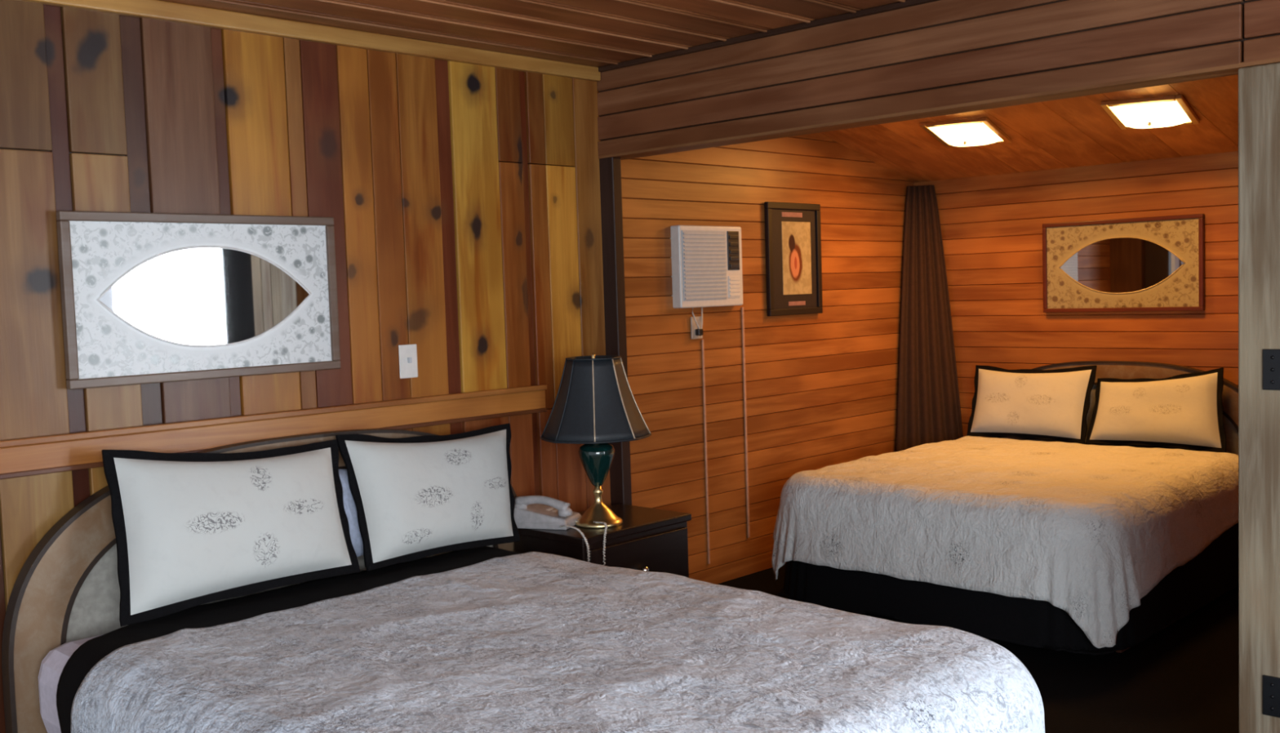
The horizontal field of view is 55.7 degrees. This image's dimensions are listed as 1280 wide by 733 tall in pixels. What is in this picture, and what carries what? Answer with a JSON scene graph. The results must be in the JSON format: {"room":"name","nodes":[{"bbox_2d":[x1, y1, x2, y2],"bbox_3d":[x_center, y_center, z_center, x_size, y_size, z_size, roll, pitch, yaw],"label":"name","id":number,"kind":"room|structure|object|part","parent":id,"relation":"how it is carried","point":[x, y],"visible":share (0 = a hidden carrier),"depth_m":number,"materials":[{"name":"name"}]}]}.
{"room":"hotel room","nodes":[
{"label":"hotel room","id":0,"kind":"room"},
{"bbox_2d":[0,0,610,732],"bbox_3d":[-1.811,0.085,3.422,0.108,2.520,4.700,2,5,44],"label":"wall","id":1,"kind":"structure","parent":0,"point":[463,200],"depth_m":4.08,"materials":[{"name":"brown wood"}]},
{"bbox_2d":[56,210,340,389],"bbox_3d":[-1.339,-0.218,3.781,0.028,0.510,0.890,2,5,44],"label":"wall mirror","id":2,"kind":"object","parent":1,"relation":"attached to","point":[147,298],"visible":1,"depth_m":3.74,"materials":[{"name":"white wood"}]},
{"bbox_2d":[0,384,546,479],"bbox_3d":[-1.885,0.270,3.260,0.034,0.107,4.340,2,5,44],"label":"trim","id":3,"kind":"structure","parent":1,"relation":"attached to","point":[55,453],"depth_m":3.91,"materials":[{"name":"brown wood"}]},
{"bbox_2d":[17,0,600,81],"bbox_3d":[-1.803,-1.043,3.306,0.035,0.055,4.695,2,5,44],"label":"trim","id":4,"kind":"structure","parent":1,"relation":"attached to","point":[157,10],"depth_m":4.04,"materials":[{"name":"brown wood"}]},
{"bbox_2d":[398,344,417,378],"bbox_3d":[-0.827,-0.019,4.343,0.020,0.120,0.076,2,5,44],"label":"light switch","id":5,"kind":"object","parent":1,"relation":"attached to","point":[407,353],"visible":1,"depth_m":4.34,"materials":[{"name":"white plastic"}]},
{"bbox_2d":[599,157,631,505],"bbox_3d":[-0.221,-0.266,5.194,0.455,2.900,0.106,2,5,44],"label":"trim","id":6,"kind":"structure","parent":1,"relation":"attached to","point":[610,168],"depth_m":5.02,"materials":[{"name":"brown wood"}]},
{"bbox_2d":[596,0,1279,159],"bbox_3d":[2.144,-1.280,2.801,6.400,0.970,0.130,2,5,44],"label":"beam","id":7,"kind":"structure","parent":1,"relation":"attached to","point":[910,60],"depth_m":3.96,"materials":[{"name":"brown wood"}]},
{"bbox_2d":[160,0,905,66],"bbox_3d":[0.463,-1.038,1.111,6.544,0.077,4.700,2,5,44],"label":"ceiling","id":8,"kind":"structure","parent":0,"point":[589,33],"depth_m":4.07,"materials":[{"name":"brown wood"}]},
{"bbox_2d":[597,91,913,584],"bbox_3d":[0.663,-0.350,6.442,0.066,2.856,2.920,2,5,44],"label":"wall","id":9,"kind":"structure","parent":0,"point":[822,388],"depth_m":6.33,"materials":[{"name":"brown wood"}]},
{"bbox_2d":[690,316,702,339],"bbox_3d":[0.289,-0.191,5.982,0.035,0.110,0.080,2,5,44],"label":"wall outlet","id":10,"kind":"object","parent":9,"relation":"attached to","point":[695,332],"visible":1,"depth_m":5.97,"materials":[{"name":"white plastic"}]},
{"bbox_2d":[701,339,710,564],"bbox_3d":[0.330,0.429,6.064,0.009,1.130,0.012,2,5,44],"label":"cable conduit","id":11,"kind":"object","parent":9,"relation":"attached to","point":[702,340],"visible":1,"depth_m":6.06,"materials":[{"name":"plastic"}]},
{"bbox_2d":[670,225,742,308],"bbox_3d":[0.336,-0.496,6.019,0.086,0.400,0.476,2,5,44],"label":"air conditioner","id":12,"kind":"object","parent":9,"relation":"attached to","point":[707,260],"visible":1,"depth_m":5.95,"materials":[{"name":"white plastic"}]},
{"bbox_2d":[691,306,702,336],"bbox_3d":[0.287,-0.221,5.976,0.028,0.145,0.092,2,5,44],"label":"power cord","id":13,"kind":"object","parent":12,"relation":"attached to","point":[702,307],"visible":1,"depth_m":5.99,"materials":[{"name":"white plastic"}]},
{"bbox_2d":[681,230,727,301],"bbox_3d":[0.319,-0.496,5.950,0.014,0.340,0.322,2,5,44],"label":"grille","id":14,"kind":"object","parent":12,"relation":"attached to","point":[704,252],"depth_m":5.94,"materials":[{"name":"grey plastic"}]},
{"bbox_3d":[0.471,-0.583,6.105,0.014,0.195,0.087,2,5,44],"label":"control panel","id":15,"kind":"part","parent":12,"relation":"part of","materials":[{"name":"black plastic"}]},
{"bbox_2d":[728,275,740,297],"bbox_3d":[0.476,-0.401,6.117,0.012,0.110,0.087,2,5,44],"label":"vent","id":16,"kind":"object","parent":12,"relation":"attached to","point":[734,282],"depth_m":6.11,"materials":[{"name":"white plastic"}]},
{"bbox_2d":[741,306,750,537],"bbox_3d":[0.548,0.293,6.285,0.009,1.200,0.014,2,5,44],"label":"cable conduit","id":17,"kind":"object","parent":9,"relation":"attached to","point":[742,308],"visible":1,"depth_m":6.28,"materials":[{"name":"white plastic"}]},
{"bbox_2d":[764,201,822,316],"bbox_3d":[0.832,-0.579,6.536,0.025,0.600,0.470,2,5,44],"label":"framed picture","id":18,"kind":"object","parent":9,"relation":"attached to","point":[793,231],"visible":1,"depth_m":6.53},
{"bbox_2d":[781,221,811,294],"bbox_3d":[0.847,-0.586,6.552,0.003,0.390,0.255,2,5,44],"label":"print","id":19,"kind":"object","parent":18,"relation":"attached to","point":[796,236],"depth_m":6.55},
{"bbox_2d":[717,563,1239,732],"bbox_3d":[1.494,1.326,2.565,6.900,0.060,7.900,2,5,44],"label":"floor","id":20,"kind":"structure","parent":0,"point":[1184,677],"depth_m":4.52,"materials":[{"name":"carpet"}]},
{"bbox_2d":[1,428,516,732],"bbox_3d":[-0.354,0.778,3.303,2.148,1.060,1.880,2,5,44],"label":"headboard","id":21,"kind":"object","parent":20,"relation":"on","point":[65,595],"visible":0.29,"depth_m":3.44,"materials":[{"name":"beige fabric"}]},
{"bbox_3d":[-0.406,0.874,3.229,2.055,0.280,1.600,2,5,44],"label":"mattress","id":22,"kind":"part","parent":21,"relation":"part of","materials":[{"name":"white fabric"}]},
{"bbox_3d":[-1.110,0.794,4.037,0.034,0.884,1.580,2,5,44],"label":"headboard panel","id":23,"kind":"part","parent":21,"relation":"part of","materials":[{"name":"grey fabric"}]},
{"bbox_2d":[56,546,521,732],"bbox_3d":[-0.285,1.001,3.120,2.156,0.594,1.709,2,5,44],"label":"blanket","id":24,"kind":"object","parent":21,"relation":"on","point":[91,651],"visible":0.06,"depth_m":3.58,"materials":[{"name":"fabric"}]},
{"bbox_2d":[102,439,360,626],"bbox_3d":[-1.211,0.453,3.667,0.212,0.476,0.802,2,5,44],"label":"pillow sham","id":25,"kind":"object","parent":24,"relation":"on","point":[191,530],"visible":1,"depth_m":3.57,"materials":[{"name":"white fabric"}]},
{"bbox_2d":[335,422,519,571],"bbox_3d":[-0.677,0.425,4.218,0.212,0.444,0.745,2,5,44],"label":"pillow sham","id":26,"kind":"object","parent":24,"relation":"on","point":[415,498],"visible":1,"depth_m":4.10,"materials":[{"name":"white fabric"}]},
{"bbox_2d":[71,551,1044,732],"bbox_3d":[-0.170,0.977,3.007,1.878,0.586,1.726,2,5,44],"label":"bedspread","id":27,"kind":"object","parent":24,"relation":"on","point":[531,642],"visible":1,"depth_m":2.88,"materials":[{"name":"grey fabric"}]},
{"bbox_2d":[338,469,363,556],"bbox_3d":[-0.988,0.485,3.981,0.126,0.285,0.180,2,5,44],"label":"pillow","id":28,"kind":"object","parent":21,"relation":"on","point":[349,505],"visible":0.27,"depth_m":3.98,"materials":[{"name":"white fabric"}]},
{"bbox_2d":[514,503,691,577],"bbox_3d":[-0.122,0.902,4.684,0.433,0.625,0.585,2,5,44],"label":"nightstand","id":29,"kind":"object","parent":20,"relation":"on","point":[646,539],"visible":0.2,"depth_m":4.55,"materials":[{"name":"black wood"}]},
{"bbox_2d":[513,495,582,529],"bbox_3d":[-0.352,0.541,4.597,0.234,0.121,0.170,-1,4,18],"label":"telephone","id":30,"kind":"object","parent":29,"relation":"on","point":[531,512],"visible":0.98,"depth_m":4.54,"materials":[{"name":"grey plastic"}]},
{"bbox_2d":[560,525,590,562],"bbox_3d":[-0.235,0.708,4.403,0.029,0.261,0.206,-5,4,-38],"label":"phone cord","id":31,"kind":"object","parent":29,"relation":"hanging from","point":[571,526],"visible":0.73,"depth_m":4.34,"materials":[{"name":"white plastic"}]},
{"bbox_2d":[575,520,607,565],"bbox_3d":[-0.170,0.701,4.496,0.060,0.258,0.262,-4,4,-29],"label":"phone cord","id":32,"kind":"object","parent":29,"relation":"hanging from","point":[602,522],"visible":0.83,"depth_m":4.38,"materials":[{"name":"white plastic"}]},
{"bbox_2d":[540,353,651,528],"bbox_3d":[-0.165,0.273,4.566,0.404,0.648,0.404,-3,4,-22],"label":"table lamp","id":33,"kind":"object","parent":29,"relation":"on","point":[595,406],"visible":1,"depth_m":4.45,"materials":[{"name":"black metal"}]},
{"bbox_3d":[-0.175,-0.032,4.547,0.202,0.008,0.202,0,4,23],"label":"trim","id":34,"kind":"part","parent":33,"relation":"part of","materials":[{"name":"black fabric"}]},
{"bbox_3d":[-0.170,0.116,4.556,0.410,0.296,0.410,2,5,44],"label":"lamp shade","id":35,"kind":"part","parent":33,"relation":"part of","materials":[{"name":"black fabric"}]},
{"bbox_3d":[-0.166,0.262,4.566,0.404,0.008,0.404,0,4,23],"label":"trim","id":36,"kind":"part","parent":33,"relation":"part of","materials":[{"name":"black fabric"}]},
{"bbox_3d":[0.001,0.761,4.552,0.020,0.235,0.525,2,5,44],"label":"drawer","id":37,"kind":"part","parent":29,"relation":"part of","materials":[{"name":"brown wood"}]},
{"bbox_3d":[0.018,0.762,4.535,0.030,0.030,0.030,2,5,44],"label":"knob","id":38,"kind":"part","parent":29,"relation":"part of","materials":[{"name":"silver metal"}]},
{"bbox_2d":[976,360,1238,653],"bbox_3d":[1.932,0.553,5.922,1.660,1.038,1.968,2,5,44],"label":"bed","id":39,"kind":"object","parent":20,"relation":"on","point":[1104,369],"visible":0.11,"depth_m":6.43,"materials":[{"name":"black fabric"}]},
{"bbox_2d":[777,522,1238,655],"bbox_3d":[1.817,0.763,5.807,1.670,0.545,1.907,2,5,44],"label":"bed skirt","id":40,"kind":"object","parent":39,"relation":"on","point":[1213,572],"visible":0.2,"depth_m":5.10,"materials":[{"name":"fabric"}]},
{"bbox_2d":[771,435,1238,648],"bbox_3d":[1.761,0.728,5.727,1.716,0.540,1.815,2,5,44],"label":"bedspread","id":41,"kind":"object","parent":40,"relation":"on","point":[1087,531],"visible":0.98,"depth_m":5.12,"materials":[{"name":"white fabric"}]},
{"bbox_2d":[966,364,1097,444],"bbox_3d":[2.157,0.197,6.748,0.732,0.410,0.214,2,5,44],"label":"pillow sham","id":42,"kind":"object","parent":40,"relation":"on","point":[1051,405],"visible":1,"depth_m":6.67,"materials":[{"name":"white fabric"}]},
{"bbox_2d":[1084,367,1226,452],"bbox_3d":[2.673,0.211,6.250,0.724,0.414,0.214,2,5,44],"label":"pillow sham","id":43,"kind":"object","parent":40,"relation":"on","point":[1183,411],"visible":1,"depth_m":6.18,"materials":[{"name":"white fabric"}]},
{"bbox_2d":[1120,373,1221,448],"bbox_3d":[2.678,0.213,6.255,0.675,0.360,0.171,2,5,44],"label":"pillow","id":44,"kind":"object","parent":43,"relation":"on","point":[1192,402],"depth_m":6.15,"materials":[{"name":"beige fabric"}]},
{"bbox_3d":[2.598,0.468,6.608,1.640,0.980,0.050,2,5,44],"label":"headboard frame","id":45,"kind":"part","parent":39,"relation":"part of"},
{"bbox_3d":[2.603,0.526,6.614,1.360,0.862,0.034,2,5,44],"label":"headboard panel","id":46,"kind":"part","parent":39,"relation":"part of","materials":[{"name":"white fabric"}]},
{"bbox_3d":[2.518,1.022,5.434,0.024,0.095,1.820,2,5,44],"label":"rail","id":47,"kind":"part","parent":39,"relation":"part of","materials":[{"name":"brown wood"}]},
{"bbox_2d":[1238,62,1279,732],"bbox_3d":[1.845,0.220,3.183,0.500,2.048,0.100,2,5,44],"label":"door","id":48,"kind":"structure","parent":20,"relation":"on","point":[1259,86],"depth_m":3.29,"materials":[{"name":"grey wood"}]},
{"bbox_2d":[819,75,1238,182],"bbox_3d":[1.780,-1.362,5.306,3.210,0.758,2.980,2,5,44],"label":"ceiling","id":49,"kind":"structure","parent":0,"point":[1074,131],"depth_m":6.26,"materials":[{"name":"brown wood"}]},
{"bbox_2d":[895,185,963,452],"bbox_3d":[1.723,-0.124,7.295,0.452,1.931,0.205,-2,4,1],"label":"drape","id":50,"kind":"object","parent":49,"relation":"hanging from","point":[929,408],"visible":0.82,"depth_m":7.29,"materials":[{"name":"brown fabric"}]},
{"bbox_2d":[920,117,1011,147],"bbox_3d":[1.707,-1.219,6.349,0.362,0.119,0.353,1,4,37],"label":"ceiling light","id":51,"kind":"object","parent":49,"relation":"attached to","point":[980,131],"visible":1,"depth_m":6.28,"materials":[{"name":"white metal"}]},
{"bbox_2d":[928,123,1002,146],"bbox_3d":[1.704,-1.199,6.347,0.310,0.045,0.310,3,-8,37],"label":"diffuser","id":52,"kind":"object","parent":51,"relation":"attached to","point":[950,135],"depth_m":6.28,"materials":[{"name":"white glass"}]},
{"bbox_2d":[1100,94,1199,129],"bbox_3d":[2.411,-1.193,5.725,0.362,0.119,0.353,1,4,37],"label":"ceiling light","id":53,"kind":"object","parent":49,"relation":"attached to","point":[1169,110],"visible":1,"depth_m":5.65,"materials":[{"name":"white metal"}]},
{"bbox_2d":[1109,101,1190,128],"bbox_3d":[2.407,-1.173,5.722,0.310,0.045,0.310,3,-8,37],"label":"diffuser","id":54,"kind":"object","parent":53,"relation":"attached to","point":[1144,114],"depth_m":5.66,"materials":[{"name":"white glass"}]},
{"bbox_2d":[913,151,1238,436],"bbox_3d":[2.840,-0.068,6.432,3.100,2.155,0.066,2,5,44],"label":"wall","id":55,"kind":"structure","parent":0,"point":[991,226],"depth_m":6.78,"materials":[{"name":"brown wood"}]},
{"bbox_2d":[1042,213,1204,312],"bbox_3d":[2.594,-0.546,6.552,0.870,0.500,0.028,2,5,44],"label":"wall mirror","id":56,"kind":"object","parent":55,"relation":"attached to","point":[1153,264],"visible":1,"depth_m":6.53,"materials":[{"name":"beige wood"}]}
]}

